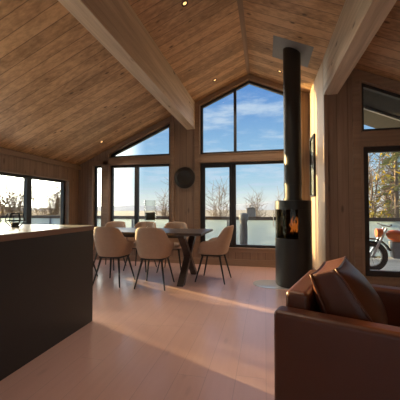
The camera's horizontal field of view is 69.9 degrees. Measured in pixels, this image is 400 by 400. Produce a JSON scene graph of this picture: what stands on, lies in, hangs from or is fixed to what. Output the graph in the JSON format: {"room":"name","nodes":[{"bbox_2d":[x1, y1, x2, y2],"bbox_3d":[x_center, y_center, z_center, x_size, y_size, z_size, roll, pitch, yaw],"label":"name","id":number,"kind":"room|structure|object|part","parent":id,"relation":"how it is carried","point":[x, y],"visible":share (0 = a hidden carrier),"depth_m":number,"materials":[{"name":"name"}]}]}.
{"room":"open-plan living room","nodes":[
{"label":"open-plan living room","id":0,"kind":"room"},
{"bbox_2d":[0,147,78,224],"bbox_3d":[-3.895,0.142,2.036,0.200,2.131,9.250,0,-2,13],"label":"wall","id":1,"kind":"structure","parent":0,"point":[7,163],"depth_m":5.71,"materials":[{"name":"brown wood"}]},
{"bbox_2d":[0,170,69,224],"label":"window","id":2,"kind":"structure","parent":1,"relation":"in","point":[65,183],"depth_m":5.29,"materials":[{"name":"brown wood"}]},
{"bbox_2d":[0,148,80,169],"bbox_3d":[-3.773,-0.853,2.036,0.050,0.080,9.250,0,-2,13],"label":"trim","id":3,"kind":"structure","parent":1,"relation":"attached to","point":[2,151],"depth_m":5.28,"materials":[{"name":"brown wood"}]},
{"bbox_2d":[78,77,309,260],"bbox_3d":[-0.337,-0.600,6.095,5.350,3.840,0.200,0,-2,13],"label":"wall","id":4,"kind":"structure","parent":0,"point":[183,138],"depth_m":5.98,"materials":[{"name":"brown wood"}]},
{"bbox_2d":[91,165,101,238],"bbox_3d":[-2.293,0.091,6.469,0.260,1.760,0.160,0,-2,13],"label":"window","id":5,"kind":"structure","parent":4,"relation":"in","point":[94,196],"depth_m":6.49,"materials":[{"name":"brown wood"}]},
{"bbox_3d":[-2.283,0.092,6.515,0.224,1.724,0.065,0,-2,13],"label":"frame","id":6,"kind":"part","parent":5,"relation":"part of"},
{"bbox_2d":[58,0,194,129],"bbox_3d":[-1.213,-1.902,1.483,0.180,0.605,9.250,0,-2,13],"label":"beam","id":7,"kind":"structure","parent":4,"relation":"attached to","point":[115,24],"depth_m":3.25,"materials":[{"name":"brown wood"}]},
{"bbox_2d":[88,116,174,226],"bbox_3d":[-1.527,-0.366,6.245,2.020,2.821,0.022,0,-2,13],"label":"trim","id":8,"kind":"structure","parent":4,"relation":"attached to","point":[104,162],"depth_m":6.27,"materials":[{"name":"brown wood"}]},
{"bbox_2d":[107,162,170,225],"bbox_3d":[-1.318,0.085,6.248,1.460,1.760,0.162,0,-2,13],"label":"window","id":9,"kind":"structure","parent":4,"relation":"in","point":[110,206],"depth_m":6.30,"materials":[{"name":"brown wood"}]},
{"bbox_2d":[108,120,170,158],"bbox_3d":[-1.318,-1.306,6.287,1.460,0.762,0.160,0,-2,13],"label":"window","id":10,"kind":"structure","parent":4,"relation":"in","point":[166,125],"depth_m":6.25,"materials":[{"name":"brown wood"}]},
{"bbox_2d":[93,254,274,267],"bbox_3d":[-0.342,1.251,5.932,4.990,0.130,0.018,0,-2,13],"label":"baseboard","id":11,"kind":"structure","parent":4,"relation":"attached to","point":[211,261],"depth_m":5.76,"materials":[{"name":"brown wood"}]},
{"bbox_2d":[174,166,195,188],"bbox_3d":[-0.320,-0.464,5.962,0.476,0.476,0.045,0,-2,13],"label":"disc","id":12,"kind":"object","parent":4,"relation":"attached to","point":[184,177],"visible":1,"depth_m":5.95,"materials":[{"name":"metal"}]},
{"bbox_2d":[0,159,399,256],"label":"railing","id":13,"kind":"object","parent":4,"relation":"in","point":[212,164],"depth_m":7.07,"materials":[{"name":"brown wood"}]},
{"bbox_3d":[-6.313,1.002,8.748,0.010,0.865,1.310,0,-2,13],"label":"glass panel","id":14,"kind":"part","parent":13,"relation":"part of","materials":[{"name":"clear glass"}]},
{"bbox_3d":[-5.466,1.017,9.268,1.360,0.865,0.010,0,-2,13],"label":"glass panel","id":15,"kind":"part","parent":13,"relation":"part of","materials":[{"name":"glass"}]},
{"bbox_3d":[-4.082,1.008,8.953,1.360,0.865,0.010,0,-2,13],"label":"glass panel","id":16,"kind":"part","parent":13,"relation":"part of","materials":[{"name":"clear glass"}]},
{"bbox_3d":[-2.697,0.999,8.639,1.360,0.865,0.010,0,-2,13],"label":"glass panel","id":17,"kind":"part","parent":13,"relation":"part of","materials":[{"name":"clear glass"}]},
{"bbox_3d":[-1.312,0.991,8.324,1.360,0.865,0.010,0,-2,13],"label":"glass panel","id":18,"kind":"part","parent":13,"relation":"part of","materials":[{"name":"clear glass"}]},
{"bbox_3d":[-0.236,0.840,3.485,14.255,1.015,9.035,0,-2,13],"label":"deck railing","id":19,"kind":"part","parent":13,"relation":"part of","materials":[{"name":"clear glass"}]},
{"bbox_3d":[-0.246,0.378,3.500,14.235,0.090,9.035,0,-2,13],"label":"rail","id":20,"kind":"part","parent":13,"relation":"part of","materials":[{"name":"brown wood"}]},
{"bbox_3d":[0.072,0.982,8.009,1.360,0.865,0.010,0,-2,13],"label":"glass panel","id":21,"kind":"part","parent":13,"relation":"part of","materials":[{"name":"glass"}]},
{"bbox_3d":[0.354,0.094,5.880,0.595,1.620,0.055,0,-2,13],"label":"sash","id":22,"kind":"part","parent":13,"relation":"part of","materials":[{"name":"clear glass"}]},
{"bbox_2d":[247,205,255,216],"bbox_3d":[1.389,0.292,7.729,0.250,0.318,0.170,0,-2,13],"label":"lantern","id":23,"kind":"object","parent":13,"relation":"on","point":[251,212],"visible":0.89,"depth_m":7.65,"materials":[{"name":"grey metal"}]},
{"bbox_3d":[1.457,0.973,7.695,1.360,0.865,0.010,0,-2,13],"label":"glass panel","id":24,"kind":"part","parent":13,"relation":"part of","materials":[{"name":"clear glass"}]},
{"bbox_3d":[4.226,0.955,7.066,1.360,0.865,0.010,0,-2,13],"label":"glass panel","id":25,"kind":"part","parent":13,"relation":"part of","materials":[{"name":"clear glass"}]},
{"bbox_2d":[194,75,301,253],"bbox_3d":[0.921,-0.735,5.699,2.120,3.569,0.022,0,-2,13],"label":"trim","id":26,"kind":"structure","parent":4,"relation":"attached to","point":[198,158],"depth_m":5.83,"materials":[{"name":"brown wood"}]},
{"bbox_2d":[199,77,301,154],"bbox_3d":[0.979,-1.689,5.776,2.030,1.520,0.162,0,-2,13],"label":"window","id":27,"kind":"structure","parent":4,"relation":"in","point":[256,83],"depth_m":5.84,"materials":[{"name":"brown wood"}]},
{"bbox_2d":[0,260,391,399],"bbox_3d":[-0.043,1.242,1.129,8.100,0.120,9.650,0,-2,13],"label":"floor","id":28,"kind":"structure","parent":0,"point":[206,338],"depth_m":2.41,"materials":[{"name":"beige wood"}]},
{"bbox_2d":[0,224,93,380],"bbox_3d":[-1.874,0.714,1.809,1.035,0.973,2.535,0,-2,13],"label":"kitchen island","id":29,"kind":"object","parent":28,"relation":"on","point":[46,271],"visible":0.94,"depth_m":2.26,"materials":[{"name":"grey laminate"}]},
{"bbox_2d":[0,224,93,234],"bbox_3d":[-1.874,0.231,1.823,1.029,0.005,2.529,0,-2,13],"label":"island countertop","id":30,"kind":"structure","parent":29,"relation":"on","point":[5,229],"depth_m":2.60,"materials":[{"name":"white stone"}]},
{"bbox_2d":[5,213,24,226],"bbox_3d":[-1.722,0.187,2.664,0.143,0.129,0.163,0,-2,1],"label":"candle holder","id":31,"kind":"object","parent":30,"relation":"on","point":[13,224],"visible":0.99,"depth_m":2.63,"materials":[{"name":"black metal"}]},
{"bbox_2d":[93,239,97,275],"bbox_3d":[-2.002,0.840,4.615,0.533,0.884,0.574,0,-2,12],"label":"dining chair","id":32,"kind":"object","parent":28,"relation":"on","point":[93,239],"visible":0.07,"depth_m":4.77,"materials":[{"name":"fabric"}]},
{"bbox_2d":[93,221,125,270],"bbox_3d":[-1.743,0.867,5.575,0.533,0.884,0.574,0,-2,13],"label":"dining chair","id":33,"kind":"object","parent":28,"relation":"on","point":[112,223],"visible":0.09,"depth_m":5.80,"materials":[{"name":"fabric"}]},
{"bbox_2d":[93,227,135,287],"bbox_3d":[-1.326,0.834,4.390,0.533,0.884,0.574,0,-2,15],"label":"dining chair","id":34,"kind":"object","parent":28,"relation":"on","point":[110,242],"visible":1,"depth_m":4.19,"materials":[{"name":"fabric"}]},
{"bbox_3d":[-1.543,1.064,4.287,0.153,0.418,0.034,1,-2,-34],"label":"leg","id":35,"kind":"part","parent":34,"relation":"part of","materials":[{"name":"black metal"}]},
{"bbox_3d":[-1.452,1.074,4.635,0.034,0.418,0.153,1,-2,-27],"label":"leg","id":36,"kind":"part","parent":34,"relation":"part of","materials":[{"name":"black metal"}]},
{"bbox_3d":[-1.318,0.865,4.420,0.340,0.022,0.320,0,-2,15],"label":"seat","id":37,"kind":"part","parent":34,"relation":"part of","materials":[{"name":"beige fabric"}]},
{"bbox_3d":[-1.184,1.062,4.194,0.034,0.418,0.153,1,-2,-27],"label":"leg","id":38,"kind":"part","parent":34,"relation":"part of","materials":[{"name":"black metal"}]},
{"bbox_3d":[-1.093,1.071,4.542,0.153,0.418,0.034,1,-2,-34],"label":"leg","id":39,"kind":"part","parent":34,"relation":"part of","materials":[{"name":"black metal"}]},
{"bbox_2d":[123,221,156,271],"bbox_3d":[-1.116,0.863,5.443,0.533,0.884,0.574,0,-2,15],"label":"dining chair","id":40,"kind":"object","parent":28,"relation":"on","point":[144,223],"visible":0.2,"depth_m":5.62,"materials":[{"name":"fabric"}]},
{"bbox_2d":[93,227,212,286],"bbox_3d":[-1.246,0.896,4.875,2.800,0.782,0.950,0,-2,13],"label":"dining table","id":41,"kind":"object","parent":28,"relation":"on","point":[181,234],"visible":0.41,"depth_m":4.48,"materials":[{"name":"brown wood"}]},
{"bbox_3d":[-1.246,0.589,4.883,2.060,0.075,0.090,0,-2,13],"label":"rail","id":42,"kind":"part","parent":41,"relation":"part of","materials":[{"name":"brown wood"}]},
{"bbox_2d":[145,212,155,225],"bbox_3d":[-0.858,0.255,4.928,0.200,0.502,0.200,0,-2,13],"label":"glass jar","id":43,"kind":"object","parent":41,"relation":"on","point":[151,216],"visible":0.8,"depth_m":4.86,"materials":[{"name":"glass"}]},
{"bbox_2d":[145,212,154,219],"bbox_3d":[-0.858,0.279,4.927,0.168,0.130,0.168,0,-2,13],"label":"candle","id":44,"kind":"object","parent":43,"relation":"on","point":[148,215],"depth_m":4.86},
{"bbox_2d":[134,227,174,290],"bbox_3d":[-0.673,0.830,4.232,0.533,0.884,0.574,0,-2,11],"label":"dining chair","id":45,"kind":"object","parent":28,"relation":"on","point":[151,243],"visible":1,"depth_m":4.03,"materials":[{"name":"fabric"}]},
{"bbox_3d":[-0.884,1.060,4.115,0.153,0.418,0.034,1,-2,-37],"label":"leg","id":46,"kind":"part","parent":45,"relation":"part of","materials":[{"name":"black metal"}]},
{"bbox_3d":[-0.815,1.069,4.469,0.034,0.418,0.153,1,-2,-31],"label":"leg","id":47,"kind":"part","parent":45,"relation":"part of","materials":[{"name":"black metal"}]},
{"bbox_3d":[-0.667,0.861,4.262,0.340,0.022,0.320,0,-2,11],"label":"seat","id":48,"kind":"part","parent":45,"relation":"part of","materials":[{"name":"beige fabric"}]},
{"bbox_3d":[-0.520,1.058,4.044,0.034,0.418,0.153,1,-2,-31],"label":"leg","id":49,"kind":"part","parent":45,"relation":"part of","materials":[{"name":"black metal"}]},
{"bbox_3d":[-0.451,1.067,4.397,0.153,0.418,0.034,1,-2,-37],"label":"leg","id":50,"kind":"part","parent":45,"relation":"part of","materials":[{"name":"black metal"}]},
{"bbox_2d":[156,222,187,272],"bbox_3d":[-0.495,0.859,5.292,0.533,0.884,0.574,0,-2,11],"label":"dining chair","id":51,"kind":"object","parent":28,"relation":"on","point":[177,246],"visible":0.21,"depth_m":5.47,"materials":[{"name":"fabric"}]},
{"bbox_2d":[173,242,178,248],"bbox_3d":[-0.505,0.835,5.242,0.400,0.083,0.470,0,-2,11],"label":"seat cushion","id":52,"kind":"object","parent":51,"relation":"on","point":[176,244],"depth_m":5.04,"materials":[{"name":"fabric"}]},
{"bbox_3d":[-0.352,1.085,5.043,0.034,0.418,0.153,1,-2,-31],"label":"leg","id":53,"kind":"part","parent":51,"relation":"part of","materials":[{"name":"black metal"}]},
{"bbox_2d":[195,225,233,284],"bbox_3d":[0.249,0.839,4.585,0.574,0.884,0.533,-1,-2,19],"label":"dining chair","id":54,"kind":"object","parent":28,"relation":"on","point":[218,246],"visible":1,"depth_m":4.38,"materials":[{"name":"fabric"}]},
{"bbox_3d":[-0.011,1.069,4.471,0.153,0.418,0.034,1,-2,-23],"label":"leg","id":55,"kind":"part","parent":54,"relation":"part of","materials":[{"name":"black metal"}]},
{"bbox_3d":[0.107,1.079,4.822,0.034,0.418,0.153,1,-2,-30],"label":"leg","id":56,"kind":"part","parent":54,"relation":"part of","materials":[{"name":"black metal"}]},
{"bbox_3d":[0.219,0.870,4.595,0.320,0.022,0.340,-1,-2,19],"label":"seat","id":57,"kind":"part","parent":54,"relation":"part of","materials":[{"name":"beige fabric"}]},
{"bbox_3d":[0.331,1.066,4.356,0.034,0.418,0.153,1,-2,-30],"label":"leg","id":58,"kind":"part","parent":54,"relation":"part of","materials":[{"name":"black metal"}]},
{"bbox_3d":[0.449,1.076,4.708,0.153,0.418,0.034,1,-2,-23],"label":"leg","id":59,"kind":"part","parent":54,"relation":"part of","materials":[{"name":"black metal"}]},
{"bbox_2d":[253,280,288,289],"bbox_3d":[1.105,1.267,4.299,0.605,0.008,0.470,0,-2,13],"label":"plate","id":60,"kind":"object","parent":28,"relation":"on","point":[270,284],"visible":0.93,"depth_m":4.27,"materials":[{"name":"clear glass"}]},
{"bbox_2d":[272,35,313,288],"bbox_3d":[1.387,-0.560,4.317,0.569,3.644,0.600,0,-2,13],"label":"wood stove","id":61,"kind":"object","parent":60,"relation":"on","point":[293,214],"visible":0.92,"depth_m":4.19,"materials":[{"name":"metal"}]},
{"bbox_3d":[1.243,0.351,4.256,0.201,0.420,0.503,0,-2,-12],"label":"glass door","id":62,"kind":"part","parent":61,"relation":"part of","materials":[{"name":"black glass"}]},
{"bbox_3d":[1.395,-2.256,4.362,0.552,0.251,0.600,0,-2,13],"label":"ceiling plate","id":63,"kind":"part","parent":61,"relation":"part of","materials":[{"name":"grey metal"}]},
{"bbox_2d":[274,270,399,399],"bbox_3d":[1.038,0.845,1.591,1.000,0.700,0.890,-1,-2,32],"label":"leather armchair","id":64,"kind":"object","parent":28,"relation":"on","point":[318,355],"visible":0.93,"depth_m":1.36,"materials":[{"name":"brown leather"}]},
{"bbox_3d":[0.707,0.806,1.801,0.158,0.610,0.656,-1,-2,32],"label":"backrest","id":65,"kind":"part","parent":64,"relation":"part of","materials":[{"name":"brown leather"}]},
{"bbox_2d":[309,256,387,324],"bbox_3d":[0.860,0.575,1.639,0.367,0.434,0.462,-1,-2,32],"label":"cushion","id":66,"kind":"object","parent":64,"relation":"on","point":[340,289],"visible":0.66,"depth_m":1.49,"materials":[{"name":"brown leather"}]},
{"bbox_3d":[1.244,0.859,1.919,1.000,0.550,0.115,-1,-2,32],"label":"arm","id":67,"kind":"part","parent":64,"relation":"part of","materials":[{"name":"brown leather"}]},
{"bbox_2d":[0,0,399,164],"bbox_3d":[-0.041,-1.826,1.225,8.200,1.980,9.670,0,-2,13],"label":"ceiling","id":68,"kind":"structure","parent":0,"point":[63,93],"depth_m":3.92,"materials":[{"name":"brown wood"}]},
{"bbox_2d":[181,0,187,6],"bbox_3d":[-0.179,-2.322,3.378,0.079,0.040,0.084,0,-2,6],"label":"recessed light","id":69,"kind":"object","parent":68,"relation":"in","point":[185,2],"visible":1,"depth_m":3.38,"materials":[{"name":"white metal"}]},
{"bbox_2d":[237,0,250,74],"bbox_3d":[-0.043,-2.640,1.238,0.070,0.022,9.250,0,-2,13],"label":"trim","id":70,"kind":"structure","parent":68,"relation":"attached to","point":[239,2],"depth_m":4.37,"materials":[{"name":"brown wood"}]},
{"bbox_2d":[363,89,399,128],"bbox_3d":[4.018,-1.228,4.743,3.750,1.865,1.800,0,-2,13],"label":"porch roof","id":71,"kind":"structure","parent":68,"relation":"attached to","point":[380,111],"depth_m":4.97,"materials":[{"name":"metal"}]},
{"bbox_2d":[309,60,324,269],"bbox_3d":[1.983,-0.381,4.879,0.030,3.334,1.530,0,-2,13],"label":"wall partition","id":72,"kind":"structure","parent":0,"point":[316,101],"depth_m":4.58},
{"bbox_2d":[309,134,315,196],"bbox_3d":[1.985,-0.589,5.043,0.034,1.060,0.440,0,-2,13],"label":"framed picture","id":73,"kind":"object","parent":72,"relation":"attached to","point":[312,145],"visible":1,"depth_m":5.07,"materials":[{"name":"black metal"}]},
{"bbox_2d":[311,139,313,194],"bbox_3d":[1.996,-0.589,5.041,0.010,1.000,0.380,0,-2,13],"label":"print","id":74,"kind":"object","parent":73,"relation":"attached to","point":[312,140],"depth_m":5.09},
{"bbox_2d":[323,77,328,261],"bbox_3d":[1.818,-0.392,4.119,0.045,3.314,0.025,0,-2,13],"label":"trim","id":75,"kind":"structure","parent":72,"relation":"attached to","point":[324,96],"depth_m":4.11,"materials":[{"name":"brown wood"}]},
{"bbox_2d":[323,0,396,94],"bbox_3d":[1.014,-1.928,0.295,0.190,0.592,7.920,0,-2,13],"label":"beam","id":76,"kind":"structure","parent":72,"relation":"attached to","point":[358,22],"depth_m":2.98,"materials":[{"name":"brown wood"}]},
{"bbox_2d":[327,68,399,286],"bbox_3d":[3.151,-0.401,3.906,2.680,3.320,0.150,0,-2,13],"label":"wall","id":77,"kind":"structure","parent":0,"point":[339,106],"depth_m":4.09,"materials":[{"name":"brown wood"}]},
{"bbox_2d":[352,70,399,285],"bbox_3d":[2.913,-0.292,3.869,1.530,3.100,0.022,0,-2,13],"label":"door frame","id":78,"kind":"structure","parent":77,"relation":"attached to","point":[359,138],"depth_m":4.01,"materials":[{"name":"brown wood"}]},
{"bbox_2d":[360,78,399,132],"bbox_3d":[2.973,-1.336,3.937,1.430,0.771,0.140,0,-2,13],"label":"window","id":79,"kind":"structure","parent":77,"relation":"attached to","point":[393,93],"depth_m":4.03,"materials":[{"name":"brown wood"}]},
{"bbox_2d":[361,143,399,280],"bbox_3d":[2.971,0.154,3.886,1.430,1.870,0.120,0,-2,13],"label":"door","id":80,"kind":"structure","parent":77,"relation":"attached to","point":[386,147],"depth_m":4.00,"materials":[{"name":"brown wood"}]},
{"label":"outside","id":81,"kind":"structure","parent":0,"visible":0},
{"bbox_2d":[0,210,393,258],"bbox_3d":[13.265,3.540,58.291,351.901,1.417,236.102,0,-2,13],"label":"ground","id":82,"kind":"structure","parent":81,"point":[116,213],"depth_m":103.08,"materials":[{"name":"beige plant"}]},
{"bbox_2d":[0,176,47,214],"bbox_3d":[-7.180,0.617,11.211,2.435,3.899,2.306,0,-2,-6],"label":"bush","id":83,"kind":"object","parent":82,"relation":"on","point":[15,201],"visible":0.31,"depth_m":10.99,"materials":[{"name":"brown plant"}]},
{"bbox_2d":[32,180,59,214],"bbox_3d":[-7.200,0.633,13.882,2.869,4.018,2.319,0,-2,-16],"label":"bush","id":84,"kind":"object","parent":82,"relation":"on","point":[54,206],"visible":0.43,"depth_m":13.62,"materials":[{"name":"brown plant"}]},
{"bbox_2d":[154,189,168,215],"bbox_3d":[-1.703,1.076,13.256,1.365,3.593,1.534,0,-2,13],"label":"bush","id":85,"kind":"object","parent":82,"relation":"on","point":[165,209],"visible":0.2,"depth_m":13.14,"materials":[{"name":"brown plant"}]},
{"bbox_2d":[206,180,237,216],"bbox_3d":[0.995,0.890,12.766,1.750,3.938,1.724,0,-2,0],"label":"bush","id":86,"kind":"object","parent":82,"relation":"on","point":[220,212],"visible":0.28,"depth_m":12.60,"materials":[{"name":"brown plant"}]},
{"bbox_2d":[244,187,270,216],"bbox_3d":[2.880,1.052,14.631,1.667,3.720,1.601,-1,-2,24],"label":"bush","id":87,"kind":"object","parent":82,"relation":"on","point":[259,199],"visible":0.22,"depth_m":14.72,"materials":[{"name":"brown plant"}]},
{"bbox_2d":[369,208,386,257],"bbox_3d":[4.466,1.401,7.854,1.244,2.341,1.355,-1,-2,27],"label":"bush","id":88,"kind":"object","parent":82,"relation":"on","point":[371,213],"visible":0.02,"depth_m":7.48,"materials":[{"name":"green plant"}]},
{"bbox_2d":[368,153,398,210],"bbox_3d":[9.637,-0.830,17.027,3.360,7.516,2.802,0,-2,13],"label":"bare tree","id":89,"kind":"object","parent":82,"relation":"on","point":[370,153],"visible":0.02,"depth_m":16.54,"materials":[{"name":"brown plant"}]},
{"bbox_2d":[368,152,399,217],"bbox_3d":[5.688,0.303,9.375,1.813,4.622,2.395,0,-2,13],"label":"birch","id":90,"kind":"object","parent":82,"relation":"on","point":[373,204],"visible":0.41,"depth_m":9.11,"materials":[{"name":"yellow plant"}]},
{"bbox_2d":[370,152,399,217],"bbox_3d":[12.134,-0.812,18.333,3.316,7.553,3.210,0,-2,13],"label":"bare tree","id":91,"kind":"object","parent":82,"relation":"on","point":[391,197],"visible":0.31,"depth_m":18.19,"materials":[{"name":"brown plant"}]},
{"bbox_2d":[371,152,399,258],"bbox_3d":[7.066,-0.650,10.737,2.213,6.601,2.322,0,-2,13],"label":"conifer","id":92,"kind":"object","parent":82,"relation":"on","point":[396,155],"visible":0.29,"depth_m":10.64,"materials":[{"name":"green plant"}]},
{"bbox_2d":[388,164,399,217],"bbox_3d":[9.672,-0.674,13.426,2.507,7.001,2.476,0,-2,13],"label":"conifer","id":93,"kind":"object","parent":82,"relation":"on","point":[398,164],"visible":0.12,"depth_m":13.86,"materials":[{"name":"green plant"}]},
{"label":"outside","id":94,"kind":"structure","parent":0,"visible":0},
{"bbox_2d":[4,201,386,210],"bbox_3d":[20.527,1.295,90.317,499.946,10.762,314.652,0,-2,13],"label":"hills","id":95,"kind":"structure","parent":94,"point":[269,205],"depth_m":221.94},
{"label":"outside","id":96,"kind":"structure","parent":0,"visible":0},
{"bbox_2d":[370,258,399,270],"bbox_3d":[0.571,1.506,6.984,14.400,0.120,2.050,0,-2,13],"label":"deck","id":97,"kind":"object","parent":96,"point":[392,264],"depth_m":6.45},
{"bbox_2d":[239,213,247,244],"bbox_3d":[1.118,0.893,7.333,0.440,1.125,0.440,0,-2,13],"label":"post","id":98,"kind":"object","parent":97,"relation":"on","point":[243,217],"visible":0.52,"depth_m":7.25,"materials":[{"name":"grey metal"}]},
{"bbox_2d":[370,223,399,269],"bbox_3d":[3.944,0.933,5.540,1.854,0.944,0.686,0,-2,13],"label":"motorbike","id":99,"kind":"object","parent":97,"relation":"on","point":[394,235],"visible":0.72,"depth_m":5.57,"materials":[{"name":"metal"}]},
{"bbox_3d":[3.863,0.716,5.565,0.460,0.265,0.240,0,-2,13],"label":"tank","id":100,"kind":"part","parent":99,"relation":"part of","materials":[{"name":"orange plastic"}]}
]}

